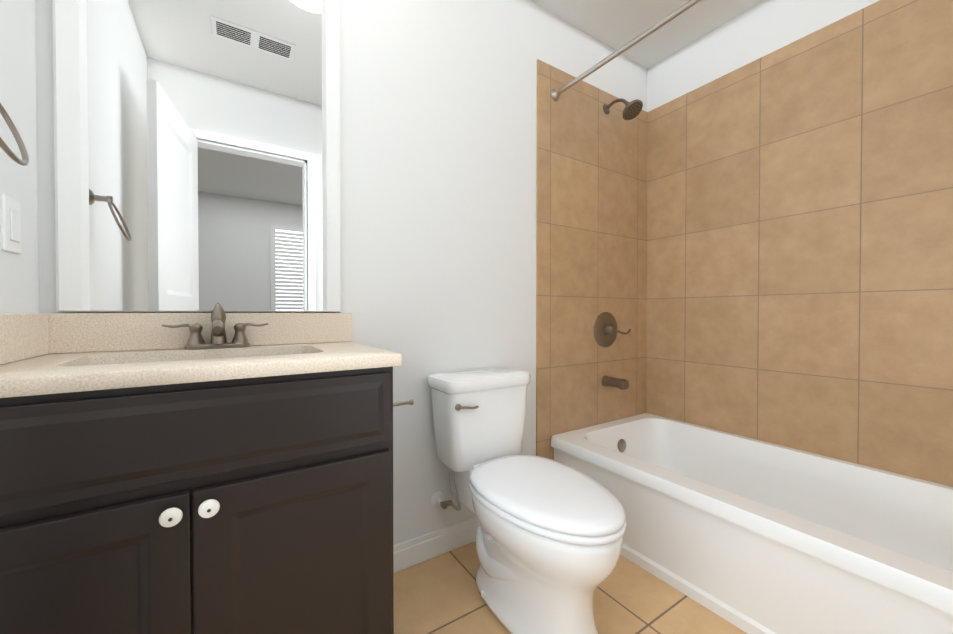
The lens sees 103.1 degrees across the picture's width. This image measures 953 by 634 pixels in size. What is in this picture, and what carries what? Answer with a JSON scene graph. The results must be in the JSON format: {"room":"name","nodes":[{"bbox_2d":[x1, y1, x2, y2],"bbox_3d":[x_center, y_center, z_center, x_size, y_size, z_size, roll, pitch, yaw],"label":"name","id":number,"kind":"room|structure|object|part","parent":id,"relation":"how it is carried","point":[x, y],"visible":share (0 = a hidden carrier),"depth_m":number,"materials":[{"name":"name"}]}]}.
{"room":"bathroom","nodes":[
{"label":"bathroom","id":0,"kind":"room"},
{"bbox_2d":[0,0,39,312],"bbox_3d":[-0.674,-0.244,0.220,0.100,2.440,1.620,0,1,-33],"label":"wall","id":1,"kind":"structure","parent":0,"point":[19,283],"depth_m":0.85,"materials":[{"name":"white paint"}]},
{"bbox_2d":[1,194,20,253],"bbox_3d":[-0.990,-0.196,0.808,0.011,0.116,0.072,0,1,-33],"label":"light switch","id":2,"kind":"object","parent":1,"relation":"attached to","point":[10,224],"visible":1,"depth_m":0.80,"materials":[{"name":"white plastic"}]},
{"bbox_2d":[0,103,28,165],"bbox_3d":[-0.803,-0.336,0.602,0.106,0.162,0.144,0,1,-33],"label":"towel ring","id":3,"kind":"object","parent":1,"relation":"attached to","point":[7,150],"visible":1,"depth_m":0.66,"materials":[{"name":"silver metal"}]},
{"bbox_2d":[35,0,646,544],"bbox_3d":[-0.051,-0.261,1.647,2.698,2.440,0.100,0,1,-33],"label":"wall","id":4,"kind":"structure","parent":0,"point":[437,186],"depth_m":1.51,"materials":[{"name":"white paint"}]},
{"bbox_2d":[52,0,340,311],"bbox_3d":[-0.752,-0.675,1.113,0.678,1.319,0.022,0,1,-33],"label":"mirror","id":5,"kind":"object","parent":4,"relation":"attached to","point":[197,154],"visible":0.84,"depth_m":1.09,"materials":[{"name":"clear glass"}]},
{"bbox_2d":[48,313,351,353],"bbox_3d":[-0.751,0.038,1.124,0.747,0.100,0.020,0,1,-33],"label":"backsplash","id":6,"kind":"structure","parent":4,"relation":"attached to","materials":[{"name":"beige stone"}]},
{"bbox_2d":[393,517,482,572],"bbox_3d":[-0.083,0.910,1.573,0.883,0.100,0.013,0,1,-33],"label":"baseboard","id":7,"kind":"structure","parent":4,"relation":"attached to","point":[414,554],"depth_m":1.51,"materials":[{"name":"white paint"}]},
{"bbox_2d":[536,59,647,459],"bbox_3d":[0.657,-0.133,2.043,0.880,2.175,0.010,0,1,-33],"label":"wall tile","id":8,"kind":"structure","parent":4,"relation":"attached to","point":[591,210],"depth_m":1.98,"materials":[{"name":"brown tile"}]},
{"bbox_2d":[594,312,630,346],"bbox_3d":[0.739,0.070,2.052,0.228,0.194,0.072,0,1,-33],"label":"shower valve","id":9,"kind":"object","parent":8,"relation":"attached to","point":[605,330],"visible":1,"depth_m":2.04,"materials":[{"name":"brown metal"}]},
{"bbox_3d":[0.721,0.070,2.049,0.194,0.194,0.059,0,1,-33],"label":"plate","id":10,"kind":"part","parent":9,"relation":"part of","materials":[{"name":"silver metal"}]},
{"bbox_3d":[0.791,0.080,2.059,0.134,0.033,0.025,0,1,-33],"label":"lever","id":11,"kind":"part","parent":9,"relation":"part of","materials":[{"name":"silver metal"}]},
{"bbox_2d":[602,375,628,389],"bbox_3d":[0.742,0.350,2.019,0.060,0.060,0.137,0,1,-33],"label":"tub spout","id":12,"kind":"object","parent":8,"relation":"attached to","point":[622,384],"visible":1,"depth_m":2.00,"materials":[{"name":"brown metal"}]},
{"bbox_2d":[603,98,642,119],"bbox_3d":[0.761,-1.088,1.972,0.108,0.139,0.209,0,1,-33],"label":"shower head","id":13,"kind":"object","parent":8,"relation":"attached to","point":[632,109],"visible":1,"depth_m":1.93},
{"bbox_3d":[0.744,-1.119,1.998,0.016,0.069,0.143,0,1,-33],"label":"arm","id":14,"kind":"part","parent":13,"relation":"part of"},
{"bbox_2d":[551,0,700,100],"bbox_3d":[0.790,-1.076,1.218,0.052,0.052,1.504,0,1,-33],"label":"curtain rod","id":15,"kind":"object","parent":8,"relation":"attached to","point":[555,94],"visible":1,"depth_m":1.50,"materials":[{"name":"grey metal"}]},
{"bbox_2d":[393,541,746,633],"bbox_3d":[0.389,1.017,0.982,2.698,0.100,1.720,0,1,-33],"label":"floor","id":16,"kind":"structure","parent":0,"point":[439,594],"depth_m":1.27,"materials":[{"name":"tile"}]},
{"bbox_2d":[0,303,413,633],"bbox_3d":[-0.592,0.464,0.940,0.808,1.007,0.509,0,1,-33],"label":"bathroom vanity","id":17,"kind":"object","parent":16,"relation":"on","point":[218,470],"visible":1,"depth_m":0.74,"materials":[{"name":"black wood"}]},
{"bbox_3d":[-0.674,0.593,0.634,0.316,0.526,0.019,0,1,-33],"label":"door","id":18,"kind":"part","parent":17,"relation":"part of","materials":[{"name":"black wood"}]},
{"bbox_3d":[-0.550,0.358,0.682,0.034,0.034,0.030,0,1,-33],"label":"knob","id":19,"kind":"part","parent":17,"relation":"part of","materials":[{"name":"white"}]},
{"bbox_2d":[0,342,401,397],"bbox_3d":[-0.626,0.106,0.932,0.747,0.030,0.478,0,1,-33],"label":"countertop","id":20,"kind":"structure","parent":17,"relation":"on","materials":[{"name":"beige stone"}]},
{"bbox_2d":[56,346,323,365],"bbox_3d":[-0.655,0.158,0.940,0.488,0.134,0.258,0,1,-33],"label":"basin","id":21,"kind":"object","parent":20,"relation":"in","point":[193,352],"depth_m":1.01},
{"bbox_2d":[162,303,267,349],"bbox_3d":[-0.712,0.024,1.043,0.250,0.130,0.148,0,1,-33],"label":"faucet","id":22,"kind":"object","parent":20,"relation":"on","point":[218,329],"depth_m":1.07,"materials":[{"name":"silver metal"}]},
{"bbox_3d":[-0.503,0.358,0.713,0.034,0.034,0.030,0,1,-33],"label":"knob","id":23,"kind":"part","parent":17,"relation":"part of","materials":[{"name":"white"}]},
{"bbox_3d":[-0.374,0.591,0.828,0.390,0.526,0.019,0,1,-33],"label":"door","id":24,"kind":"part","parent":17,"relation":"part of","materials":[{"name":"black wood"}]},
{"bbox_3d":[-0.205,0.232,1.011,0.078,0.024,0.023,0,1,-33],"label":"post","id":25,"kind":"part","parent":17,"relation":"part of","materials":[{"name":"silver metal"}]},
{"bbox_2d":[428,368,625,633],"bbox_3d":[0.158,0.593,1.285,0.390,0.740,0.754,0,1,-33],"label":"toilet","id":26,"kind":"object","parent":16,"relation":"on","point":[549,539],"visible":1,"depth_m":1.16,"materials":[{"name":"white ceramic"}]},
{"bbox_3d":[-0.126,0.736,1.481,0.026,0.026,0.014,0,1,-33],"label":"supply handle","id":27,"kind":"part","parent":26,"relation":"part of","materials":[{"name":"silver metal"}]},
{"bbox_3d":[-0.027,0.323,1.350,0.077,0.018,0.019,0,1,-33],"label":"lever arm","id":28,"kind":"part","parent":26,"relation":"part of"},
{"bbox_3d":[0.015,0.416,1.505,0.368,0.290,0.190,0,1,-33],"label":"tank","id":29,"kind":"part","parent":26,"relation":"part of","materials":[{"name":"white ceramic"}]},
{"bbox_3d":[0.015,0.246,1.503,0.390,0.050,0.210,0,1,-33],"label":"tank lid","id":30,"kind":"part","parent":26,"relation":"part of","materials":[{"name":"white ceramic"}]},
{"bbox_3d":[0.199,0.768,1.213,0.362,0.392,0.571,0,1,-33],"label":"bowl","id":31,"kind":"part","parent":26,"relation":"part of","materials":[{"name":"white ceramic"}]},
{"bbox_3d":[0.212,0.562,1.191,0.374,0.018,0.537,0,1,-33],"label":"seat","id":32,"kind":"part","parent":26,"relation":"part of","materials":[{"name":"white plastic"}]},
{"bbox_3d":[0.212,0.536,1.191,0.370,0.030,0.533,0,1,-33],"label":"lid","id":33,"kind":"part","parent":26,"relation":"part of","materials":[{"name":"white plastic"}]},
{"bbox_2d":[551,413,952,633],"bbox_3d":[1.097,0.774,1.438,0.786,0.375,1.496,0,1,-33],"label":"tub","id":34,"kind":"object","parent":16,"relation":"on","point":[747,535],"visible":0.85,"depth_m":1.32,"materials":[{"name":"white ceramic"}]},
{"bbox_2d":[531,0,763,68],"bbox_3d":[0.389,-1.523,0.953,2.698,0.100,1.720,0,1,-33],"label":"ceiling","id":35,"kind":"structure","parent":0,"point":[615,24],"depth_m":1.89,"materials":[{"name":"white paint"}]},
{"bbox_2d":[647,0,878,111],"bbox_3d":[1.506,-0.261,1.632,0.100,2.440,1.620,0,1,-33],"label":"wall","id":36,"kind":"structure","parent":0,"point":[759,30],"depth_m":1.85,"materials":[{"name":"white paint"}]},
{"bbox_2d":[646,0,952,486],"bbox_3d":[1.433,-0.128,1.646,0.010,2.175,1.500,0,1,-33],"label":"wall tile","id":37,"kind":"structure","parent":36,"relation":"attached to","point":[799,244],"depth_m":1.61,"materials":[{"name":"brown tile"}]}
]}

